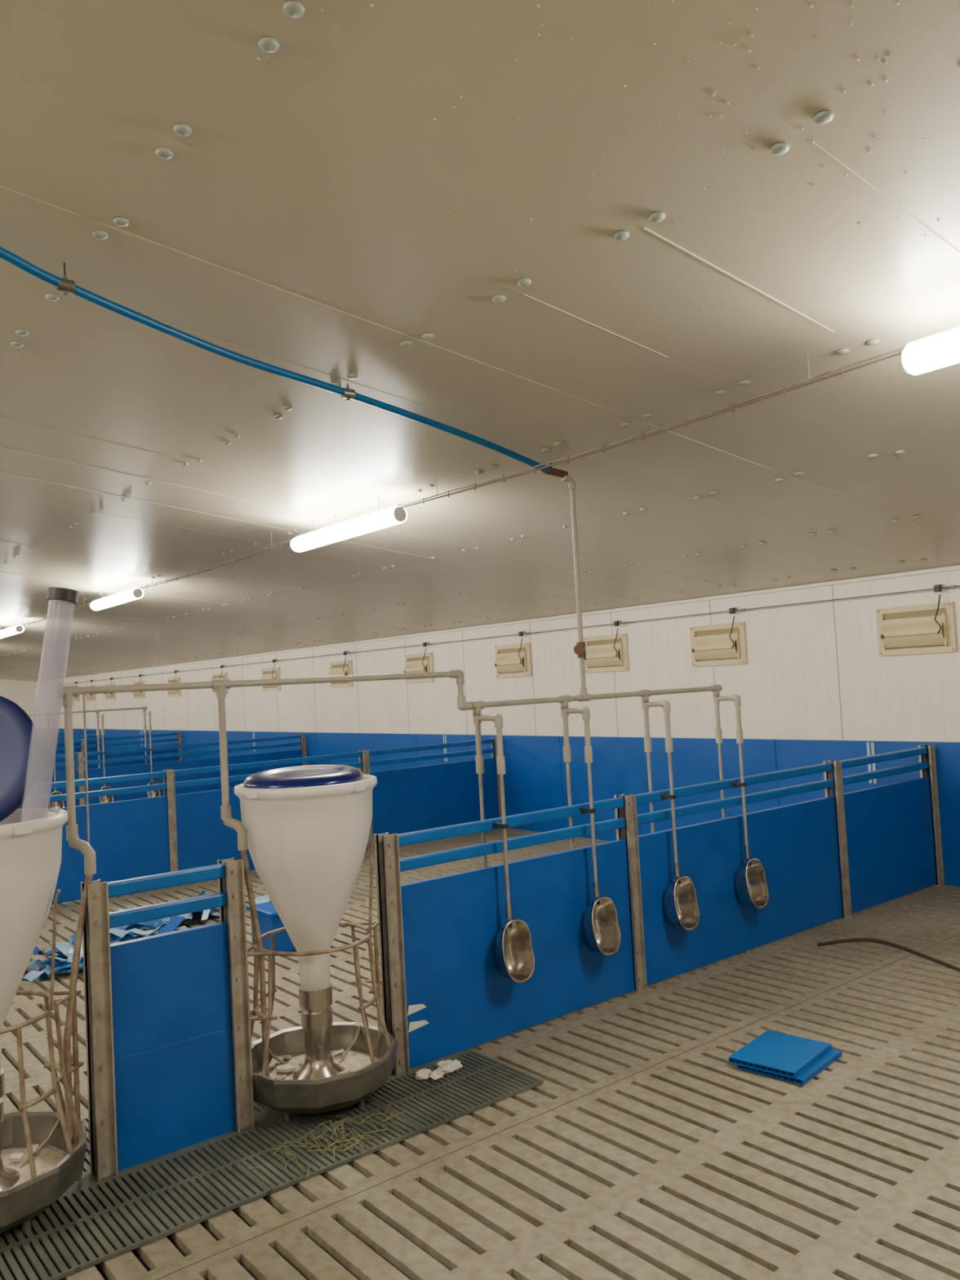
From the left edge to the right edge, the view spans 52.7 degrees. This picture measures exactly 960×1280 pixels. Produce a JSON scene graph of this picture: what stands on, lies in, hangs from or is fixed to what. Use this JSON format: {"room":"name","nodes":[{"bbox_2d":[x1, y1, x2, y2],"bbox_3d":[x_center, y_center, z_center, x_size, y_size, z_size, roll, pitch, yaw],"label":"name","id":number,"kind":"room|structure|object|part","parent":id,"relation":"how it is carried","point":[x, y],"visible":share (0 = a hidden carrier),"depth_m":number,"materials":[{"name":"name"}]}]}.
{"room":"farm building","nodes":[
{"label":"farm building","id":0,"kind":"room"},
{"bbox_2d":[0,679,35,724],"bbox_3d":[-16.708,1.758,22.484,12.150,4.550,0.100,-1,-3,-39],"label":"wall","id":1,"kind":"structure","parent":0,"point":[22,693],"depth_m":25.97,"materials":[{"name":"white paint"}]},
{"bbox_2d":[0,0,959,681],"bbox_3d":[-7.096,-0.602,10.418,11.950,1.556,31.000,-1,-3,-39],"label":"ceiling","id":2,"kind":"structure","parent":0,"point":[287,230],"depth_m":3.23,"materials":[{"name":"paint"}]},
{"bbox_2d":[0,618,24,638],"bbox_3d":[-6.194,-0.149,12.702,0.120,0.199,1.230,-1,-3,-39],"label":"fluorescent light","id":3,"kind":"object","parent":2,"relation":"attached to","point":[15,629],"visible":0.99,"depth_m":12.39,"materials":[{"name":"white"}]},
{"bbox_2d":[0,625,24,638],"bbox_3d":[-6.191,-0.100,12.700,0.120,0.100,1.200,-1,-3,-39],"label":"diffuser","id":4,"kind":"object","parent":3,"relation":"attached to","point":[15,629],"depth_m":12.39,"materials":[{"name":"white"}]},
{"bbox_2d":[90,579,143,610],"bbox_3d":[-3.517,-0.437,9.350,0.120,0.199,1.230,-1,-3,-39],"label":"fluorescent light","id":5,"kind":"object","parent":2,"relation":"attached to","point":[134,593],"visible":0.99,"depth_m":9.18,"materials":[{"name":"white"}]},
{"bbox_2d":[0,246,568,477],"bbox_3d":[-1.063,-1.109,3.342,0.126,0.573,4.438,-5,-3,41],"label":"hose","id":6,"kind":"object","parent":2,"relation":"hanging from","point":[64,285],"visible":0.98,"depth_m":3.59,"materials":[{"name":"blue plastic"}]},
{"bbox_2d":[290,494,407,551],"bbox_3d":[-0.840,-0.725,5.997,0.120,0.199,1.230,-1,-3,-39],"label":"fluorescent light","id":7,"kind":"object","parent":2,"relation":"attached to","point":[393,515],"visible":1,"depth_m":5.85,"materials":[{"name":"white"}]},
{"bbox_2d":[19,346,906,626],"bbox_3d":[-6.079,-0.187,12.560,0.012,0.149,24.030,-1,-3,-39],"label":"cable","id":8,"kind":"object","parent":2,"relation":"attached to","point":[475,486],"visible":0.96,"depth_m":4.17,"materials":[{"name":"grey plastic"}]},
{"bbox_2d":[0,0,927,680],"bbox_3d":[-5.259,-0.326,11.689,6.884,0.869,30.923,-1,-3,-39],"label":"caps","id":9,"kind":"object","parent":2,"relation":"attached to","point":[292,9],"visible":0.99,"depth_m":3.31,"materials":[{"name":"grey plastic"}]},
{"bbox_2d":[257,0,959,341],"bbox_3d":[0.905,-1.268,1.723,4.242,0.532,3.338,-1,-3,-39],"label":"ceiling dirt specks","id":10,"kind":"object","parent":2,"relation":"on","point":[896,2],"visible":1,"depth_m":2.17,"materials":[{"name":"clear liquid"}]},
{"bbox_2d":[901,326,959,375],"bbox_3d":[1.788,-1.007,2.707,0.120,0.199,1.230,-1,-3,-39],"label":"fluorescent light","id":11,"kind":"object","parent":2,"relation":"attached to","point":[942,349],"visible":1,"depth_m":3.08,"materials":[{"name":"white"}]},
{"bbox_2d":[0,827,959,1279],"bbox_3d":[-6.924,2.714,10.274,11.950,0.550,31.006,-1,-3,-39],"label":"floor","id":12,"kind":"structure","parent":0,"point":[641,1152],"depth_m":3.37,"materials":[{"name":"concrete"}]},
{"bbox_2d":[40,730,100,750],"bbox_3d":[-11.635,2.582,19.346,7.920,1.000,0.092,-1,-3,-39],"label":"posts","id":13,"kind":"object","parent":12,"relation":"on","point":[100,731],"visible":0.04,"depth_m":21.75,"materials":[{"name":"metal"}]},
{"bbox_2d":[41,730,97,742],"bbox_3d":[-11.656,2.171,19.364,7.830,0.155,0.040,-1,-3,-39],"label":"rails","id":14,"kind":"object","parent":13,"relation":"attached to","point":[92,731],"visible":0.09,"depth_m":21.47,"materials":[{"name":"blue plastic"}]},
{"bbox_2d":[42,741,97,755],"bbox_3d":[-11.629,2.688,19.341,7.830,0.763,0.039,-1,-3,-39],"label":"boards","id":15,"kind":"object","parent":13,"relation":"attached to","point":[95,748],"visible":0.02,"depth_m":21.32,"materials":[{"name":"blue plastic"}]},
{"bbox_2d":[80,731,182,769],"bbox_3d":[-8.646,2.261,15.603,7.920,1.000,0.092,-1,-3,-39],"label":"posts","id":16,"kind":"object","parent":12,"relation":"on","point":[179,735],"visible":0.27,"depth_m":18.03,"materials":[{"name":"metal"}]},
{"bbox_2d":[39,743,178,773],"bbox_3d":[-8.641,2.368,15.599,7.830,0.763,0.039,-1,-3,-39],"label":"rails","id":17,"kind":"object","parent":16,"relation":"attached to","point":[175,750],"visible":0.22,"depth_m":17.34,"materials":[{"name":"blue plastic"}]},
{"bbox_2d":[41,732,177,751],"bbox_3d":[-8.668,1.850,15.621,7.830,0.155,0.040,-1,-3,-39],"label":"rails","id":18,"kind":"object","parent":16,"relation":"attached to","point":[172,733],"visible":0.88,"depth_m":17.33,"materials":[{"name":"blue plastic"}]},
{"bbox_2d":[21,890,269,981],"bbox_3d":[-2.339,1.940,6.603,0.900,0.185,2.361,-4,-3,20],"label":"plastic","id":19,"kind":"object","parent":12,"relation":"on","point":[64,950],"visible":0.42,"depth_m":6.28,"materials":[{"name":"blue plastic"}]},
{"bbox_2d":[75,733,306,805],"bbox_3d":[-5.658,1.940,11.861,7.920,1.000,0.092,-1,-3,-39],"label":"posts","id":20,"kind":"object","parent":12,"relation":"on","point":[79,759],"visible":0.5,"depth_m":12.33,"materials":[{"name":"metal"}]},
{"bbox_2d":[28,706,152,791],"bbox_3d":[-5.827,1.521,11.736,3.695,1.524,0.168,-1,-3,-39],"label":"pipe","id":21,"kind":"object","parent":20,"relation":"attached to","point":[96,711],"visible":0.73,"depth_m":12.46,"materials":[{"name":"grey plastic"}]},
{"bbox_2d":[17,749,302,808],"bbox_3d":[-5.652,2.046,11.856,7.830,0.763,0.039,-1,-3,-39],"label":"railing","id":22,"kind":"object","parent":20,"relation":"attached to","point":[42,778],"visible":0.38,"depth_m":12.97,"materials":[{"name":"blue plastic"}]},
{"bbox_2d":[49,791,64,808],"bbox_3d":[-5.277,2.014,12.046,0.169,0.274,0.160,-1,-3,-39],"label":"bowl","id":23,"kind":"object","parent":22,"relation":"attached to","point":[60,804],"visible":0.53,"depth_m":12.07,"materials":[{"name":"silver metal"}]},
{"bbox_2d":[98,786,113,803],"bbox_3d":[-4.809,2.006,12.421,0.169,0.274,0.160,-1,-3,-39],"label":"bowl","id":24,"kind":"object","parent":22,"relation":"attached to","point":[109,798],"visible":0.45,"depth_m":12.45,"materials":[{"name":"silver metal"}]},
{"bbox_2d":[146,780,159,797],"bbox_3d":[-4.333,1.998,12.802,0.169,0.274,0.160,-1,-3,-39],"label":"bowl","id":25,"kind":"object","parent":22,"relation":"attached to","point":[153,793],"visible":0.57,"depth_m":12.83,"materials":[{"name":"silver metal"}]},
{"bbox_2d":[40,734,301,768],"bbox_3d":[-5.679,1.529,11.879,7.830,0.155,0.040,-1,-3,-39],"label":"rails","id":26,"kind":"object","parent":20,"relation":"attached to","point":[296,736],"visible":0.65,"depth_m":13.09,"materials":[{"name":"blue plastic"}]},
{"bbox_2d":[0,1048,542,1279],"bbox_3d":[-1.468,1.832,3.159,3.605,0.014,1.020,-1,-3,-39],"label":"floor grate","id":27,"kind":"object","parent":12,"relation":"on","point":[93,1222],"visible":0.5,"depth_m":3.29,"materials":[{"name":"black"}]},
{"bbox_2d":[0,696,86,1235],"bbox_3d":[-1.615,1.005,3.113,0.609,1.676,0.607,-2,-3,-24],"label":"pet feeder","id":28,"kind":"object","parent":27,"relation":"on","point":[39,1162],"visible":0.99,"depth_m":3.09,"materials":[{"name":"white plastic"}]},
{"bbox_3d":[-1.731,0.413,3.284,0.480,0.467,0.162,-3,-3,4],"label":"lid","id":29,"kind":"part","parent":28,"relation":"part of","materials":[{"name":"blue plastic"}]},
{"bbox_2d":[0,1068,86,1235],"bbox_3d":[-1.583,1.617,3.086,0.628,0.450,0.628,-1,-3,-39],"label":"tray","id":30,"kind":"object","parent":28,"relation":"on","point":[39,1162],"depth_m":3.10,"materials":[{"name":"silver metal"}]},
{"bbox_2d":[45,586,78,604],"bbox_3d":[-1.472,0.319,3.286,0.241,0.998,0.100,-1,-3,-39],"label":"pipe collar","id":31,"kind":"object","parent":28,"relation":"attached to","point":[55,594],"visible":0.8,"depth_m":3.31,"materials":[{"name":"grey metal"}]},
{"bbox_2d":[234,764,397,1123],"bbox_3d":[-0.665,1.171,3.858,0.628,1.312,0.628,-1,-3,-39],"label":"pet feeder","id":32,"kind":"object","parent":27,"relation":"on","point":[308,827],"visible":0.95,"depth_m":3.72,"materials":[{"name":"white plastic"}]},
{"bbox_3d":[-0.710,0.547,3.885,0.472,0.059,0.488,-1,-3,-39],"label":"lid","id":33,"kind":"part","parent":32,"relation":"part of","materials":[{"name":"blue plastic"}]},
{"bbox_2d":[251,982,397,1123],"bbox_3d":[-0.642,1.601,3.839,0.628,0.450,0.628,-1,-3,-39],"label":"tray","id":34,"kind":"object","parent":32,"relation":"on","point":[320,1065],"depth_m":3.79,"materials":[{"name":"silver metal"}]},
{"bbox_2d":[248,1099,404,1177],"bbox_3d":[-0.528,1.759,3.424,0.628,0.051,0.355,-1,-3,-39],"label":"straw wisps","id":35,"kind":"object","parent":27,"relation":"on","point":[375,1126],"visible":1,"depth_m":3.41,"materials":[{"name":"beige"}]},
{"bbox_2d":[415,1059,462,1079],"bbox_3d":[-0.170,1.779,4.006,0.224,0.041,0.114,-1,-3,-39],"label":"crumpled paper","id":36,"kind":"object","parent":27,"relation":"on","point":[446,1067],"visible":1,"depth_m":3.98,"materials":[{"name":"white paper"}]},
{"bbox_2d":[246,901,296,951],"bbox_3d":[-1.246,1.831,6.223,0.380,0.262,0.340,-1,-3,-39],"label":"crate","id":37,"kind":"object","parent":12,"relation":"on","point":[268,919],"visible":0.36,"depth_m":6.05,"materials":[{"name":"plastic"}]},
{"bbox_2d":[163,737,502,871],"bbox_3d":[-2.856,1.639,8.352,7.920,1.000,0.092,-1,-3,-39],"label":"posts","id":38,"kind":"object","parent":12,"relation":"on","point":[170,792],"visible":0.59,"depth_m":8.47,"materials":[{"name":"metal"}]},
{"bbox_2d":[20,737,495,805],"bbox_3d":[-2.878,1.228,8.370,7.830,0.155,0.040,-1,-3,-39],"label":"rails","id":39,"kind":"object","parent":38,"relation":"attached to","point":[28,801],"visible":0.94,"depth_m":8.77,"materials":[{"name":"blue plastic"}]},
{"bbox_2d":[51,757,498,904],"bbox_3d":[-2.851,1.746,8.348,7.830,0.763,0.039,-1,-3,-39],"label":"boards","id":40,"kind":"object","parent":38,"relation":"attached to","point":[129,839],"visible":0.59,"depth_m":8.64,"materials":[{"name":"blue plastic"}]},
{"bbox_2d":[80,744,945,1182],"bbox_3d":[0.195,1.312,4.532,7.920,1.000,0.092,-1,-3,-39],"label":"posts","id":41,"kind":"object","parent":12,"relation":"on","point":[95,935],"visible":0.78,"depth_m":3.63,"materials":[{"name":"metal"}]},
{"bbox_2d":[107,746,928,928],"bbox_3d":[0.173,0.900,4.550,7.830,0.155,0.040,-1,-3,-39],"label":"rails","id":42,"kind":"object","parent":41,"relation":"attached to","point":[161,881],"visible":0.79,"depth_m":4.60,"materials":[{"name":"blue plastic"}]},
{"bbox_2d":[55,475,750,1145],"bbox_3d":[-0.001,0.404,4.430,3.695,2.503,0.170,-1,-3,-39],"label":"pipe","id":43,"kind":"object","parent":42,"relation":"attached to","point":[67,693],"visible":0.99,"depth_m":4.38,"materials":[{"name":"grey plastic"}]},
{"bbox_2d":[110,776,937,1171],"bbox_3d":[0.200,1.418,4.527,7.830,0.763,0.039,-1,-3,-39],"label":"boards","id":44,"kind":"object","parent":41,"relation":"attached to","point":[173,1049],"visible":0.82,"depth_m":4.56,"materials":[{"name":"blue plastic"}]},
{"bbox_2d":[407,1004,428,1032],"bbox_3d":[-0.262,1.598,4.116,0.110,0.110,0.001,-1,-3,-39],"label":"label","id":45,"kind":"object","parent":44,"relation":"attached to","point":[412,1008],"visible":1,"depth_m":4.11,"materials":[{"name":"white paper"}]},
{"bbox_2d":[493,918,535,983],"bbox_3d":[0.138,1.393,4.367,0.169,0.274,0.160,-1,-3,-39],"label":"bowl","id":46,"kind":"object","parent":44,"relation":"attached to","point":[513,953],"visible":1,"depth_m":4.38,"materials":[{"name":"silver metal"}]},
{"bbox_2d":[582,896,621,955],"bbox_3d":[0.575,1.385,4.717,0.169,0.274,0.160,-1,-3,-39],"label":"bowl","id":47,"kind":"object","parent":44,"relation":"attached to","point":[601,927],"visible":1,"depth_m":4.72,"materials":[{"name":"silver metal"}]},
{"bbox_2d":[663,875,700,930],"bbox_3d":[1.044,1.377,5.092,0.169,0.274,0.160,-1,-3,-39],"label":"bowl","id":48,"kind":"object","parent":44,"relation":"attached to","point":[682,908],"visible":1,"depth_m":5.10,"materials":[{"name":"silver metal"}]},
{"bbox_2d":[734,857,768,908],"bbox_3d":[1.520,1.369,5.473,0.169,0.274,0.160,-1,-3,-39],"label":"bowl","id":49,"kind":"object","parent":44,"relation":"attached to","point":[752,889],"visible":1,"depth_m":5.47,"materials":[{"name":"silver metal"}]},
{"bbox_2d":[728,1030,841,1085],"bbox_3d":[1.257,1.709,3.977,0.318,0.046,0.379,-5,-3,42],"label":"board","id":50,"kind":"object","parent":12,"relation":"on","point":[796,1060],"visible":1,"depth_m":3.93,"materials":[{"name":"plastic"}]},
{"bbox_2d":[817,937,959,971],"bbox_3d":[2.393,1.715,5.186,0.312,0.020,1.176,-1,-3,-33],"label":"hose","id":51,"kind":"object","parent":12,"relation":"on","point":[931,958],"visible":1,"depth_m":5.52,"materials":[{"name":"brown rubber"}]},
{"bbox_2d":[35,564,959,742],"bbox_3d":[-2.299,1.136,14.103,0.102,3.550,31.206,-1,-3,-39],"label":"wall","id":52,"kind":"structure","parent":0,"point":[813,670],"depth_m":9.29,"materials":[{"name":"beige"}]},
{"bbox_2d":[54,695,62,702],"bbox_3d":[-10.563,1.372,24.281,0.095,0.416,0.580,-1,-3,-39],"label":"air vent","id":53,"kind":"object","parent":52,"relation":"in","point":[59,700],"visible":0.4,"depth_m":24.30,"materials":[{"name":"beige plastic"}]},
{"bbox_2d":[73,694,79,702],"bbox_3d":[-9.754,1.285,23.267,0.095,0.416,0.580,-1,-3,-39],"label":"air vent","id":54,"kind":"object","parent":52,"relation":"in","point":[76,699],"visible":0.22,"depth_m":23.12,"materials":[{"name":"beige plastic"}]},
{"bbox_2d":[84,683,95,701],"bbox_3d":[-9.007,1.204,22.332,0.095,0.416,0.580,-1,-3,-39],"label":"air vent","id":55,"kind":"object","parent":52,"relation":"in","point":[90,697],"visible":0.66,"depth_m":22.26,"materials":[{"name":"beige plastic"}]},
{"bbox_2d":[103,681,115,700],"bbox_3d":[-8.135,1.111,21.240,0.095,0.416,0.580,-1,-3,-39],"label":"air vent","id":56,"kind":"object","parent":52,"relation":"in","point":[109,696],"visible":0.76,"depth_m":21.20,"materials":[{"name":"beige plastic"}]},
{"bbox_2d":[132,677,145,698],"bbox_3d":[-7.015,0.991,19.837,0.095,0.416,0.580,-1,-3,-39],"label":"air vent","id":57,"kind":"object","parent":52,"relation":"in","point":[137,695],"visible":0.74,"depth_m":19.80,"materials":[{"name":"beige plastic"}]},
{"bbox_2d":[167,674,181,697],"bbox_3d":[-5.832,0.863,18.355,0.095,0.416,0.580,-1,-3,-39],"label":"air vent","id":58,"kind":"object","parent":52,"relation":"in","point":[171,680],"visible":0.77,"depth_m":18.32,"materials":[{"name":"beige plastic"}]},
{"bbox_2d":[212,669,227,693],"bbox_3d":[-4.524,0.723,16.718,0.095,0.416,0.580,-1,-3,-39],"label":"air vent","id":59,"kind":"object","parent":52,"relation":"in","point":[219,676],"visible":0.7,"depth_m":16.74,"materials":[{"name":"beige plastic"}]},
{"bbox_2d":[261,663,280,691],"bbox_3d":[-3.310,0.593,15.198,0.095,0.416,0.580,-1,-3,-39],"label":"air vent","id":60,"kind":"object","parent":52,"relation":"in","point":[273,673],"visible":0.83,"depth_m":15.17,"materials":[{"name":"beige plastic"}]},
{"bbox_2d":[328,656,353,687],"bbox_3d":[-1.972,0.449,13.521,0.095,0.416,0.580,-1,-3,-39],"label":"air vent","id":61,"kind":"object","parent":52,"relation":"in","point":[344,668],"visible":0.87,"depth_m":13.49,"materials":[{"name":"beige plastic"}]},
{"bbox_2d":[404,648,434,683],"bbox_3d":[-0.789,0.322,12.040,0.095,0.416,0.580,-1,-3,-39],"label":"air vent","id":62,"kind":"object","parent":52,"relation":"in","point":[421,662],"visible":0.94,"depth_m":12.00,"materials":[{"name":"beige plastic"}]},
{"bbox_2d":[33,565,959,683],"bbox_3d":[-2.401,0.110,14.106,0.030,0.024,31.000,-1,-3,-39],"label":"trim","id":63,"kind":"structure","parent":52,"relation":"attached to","point":[957,567],"depth_m":9.33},
{"bbox_2d":[35,584,959,687],"bbox_3d":[-2.412,0.241,14.086,0.075,0.055,30.900,-1,-3,-39],"label":"wire","id":64,"kind":"object","parent":52,"relation":"attached to","point":[937,588],"visible":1,"depth_m":9.37,"materials":[{"name":"grey"}]},
{"bbox_2d":[37,728,959,886],"bbox_3d":[-6.963,1.930,10.306,11.949,1.020,31.000,-1,-3,-39],"label":"cladding","id":65,"kind":"object","parent":52,"relation":"attached to","point":[535,777],"visible":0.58,"depth_m":9.31,"materials":[{"name":"plastic"}]},
{"bbox_2d":[494,638,532,678],"bbox_3d":[0.332,0.201,10.637,0.095,0.416,0.580,-1,-3,-39],"label":"air vent","id":66,"kind":"object","parent":52,"relation":"in","point":[512,660],"visible":1,"depth_m":10.60,"materials":[{"name":"beige plastic"}]},
{"bbox_2d":[582,627,629,672],"bbox_3d":[1.210,0.107,9.537,0.095,0.416,0.580,-1,-3,-39],"label":"air vent","id":67,"kind":"object","parent":52,"relation":"in","point":[605,653],"visible":0.95,"depth_m":9.50,"materials":[{"name":"beige plastic"}]},
{"bbox_2d":[689,616,747,666],"bbox_3d":[2.057,0.016,8.477,0.095,0.416,0.580,-1,-3,-39],"label":"air vent","id":68,"kind":"object","parent":52,"relation":"in","point":[722,644],"visible":1,"depth_m":8.45,"materials":[{"name":"beige plastic"}]},
{"bbox_2d":[875,594,957,656],"bbox_3d":[3.165,-0.103,7.089,0.095,0.416,0.580,-1,-3,-39],"label":"air vent","id":69,"kind":"object","parent":52,"relation":"in","point":[931,628],"visible":1,"depth_m":7.07,"materials":[{"name":"beige plastic"}]}
]}

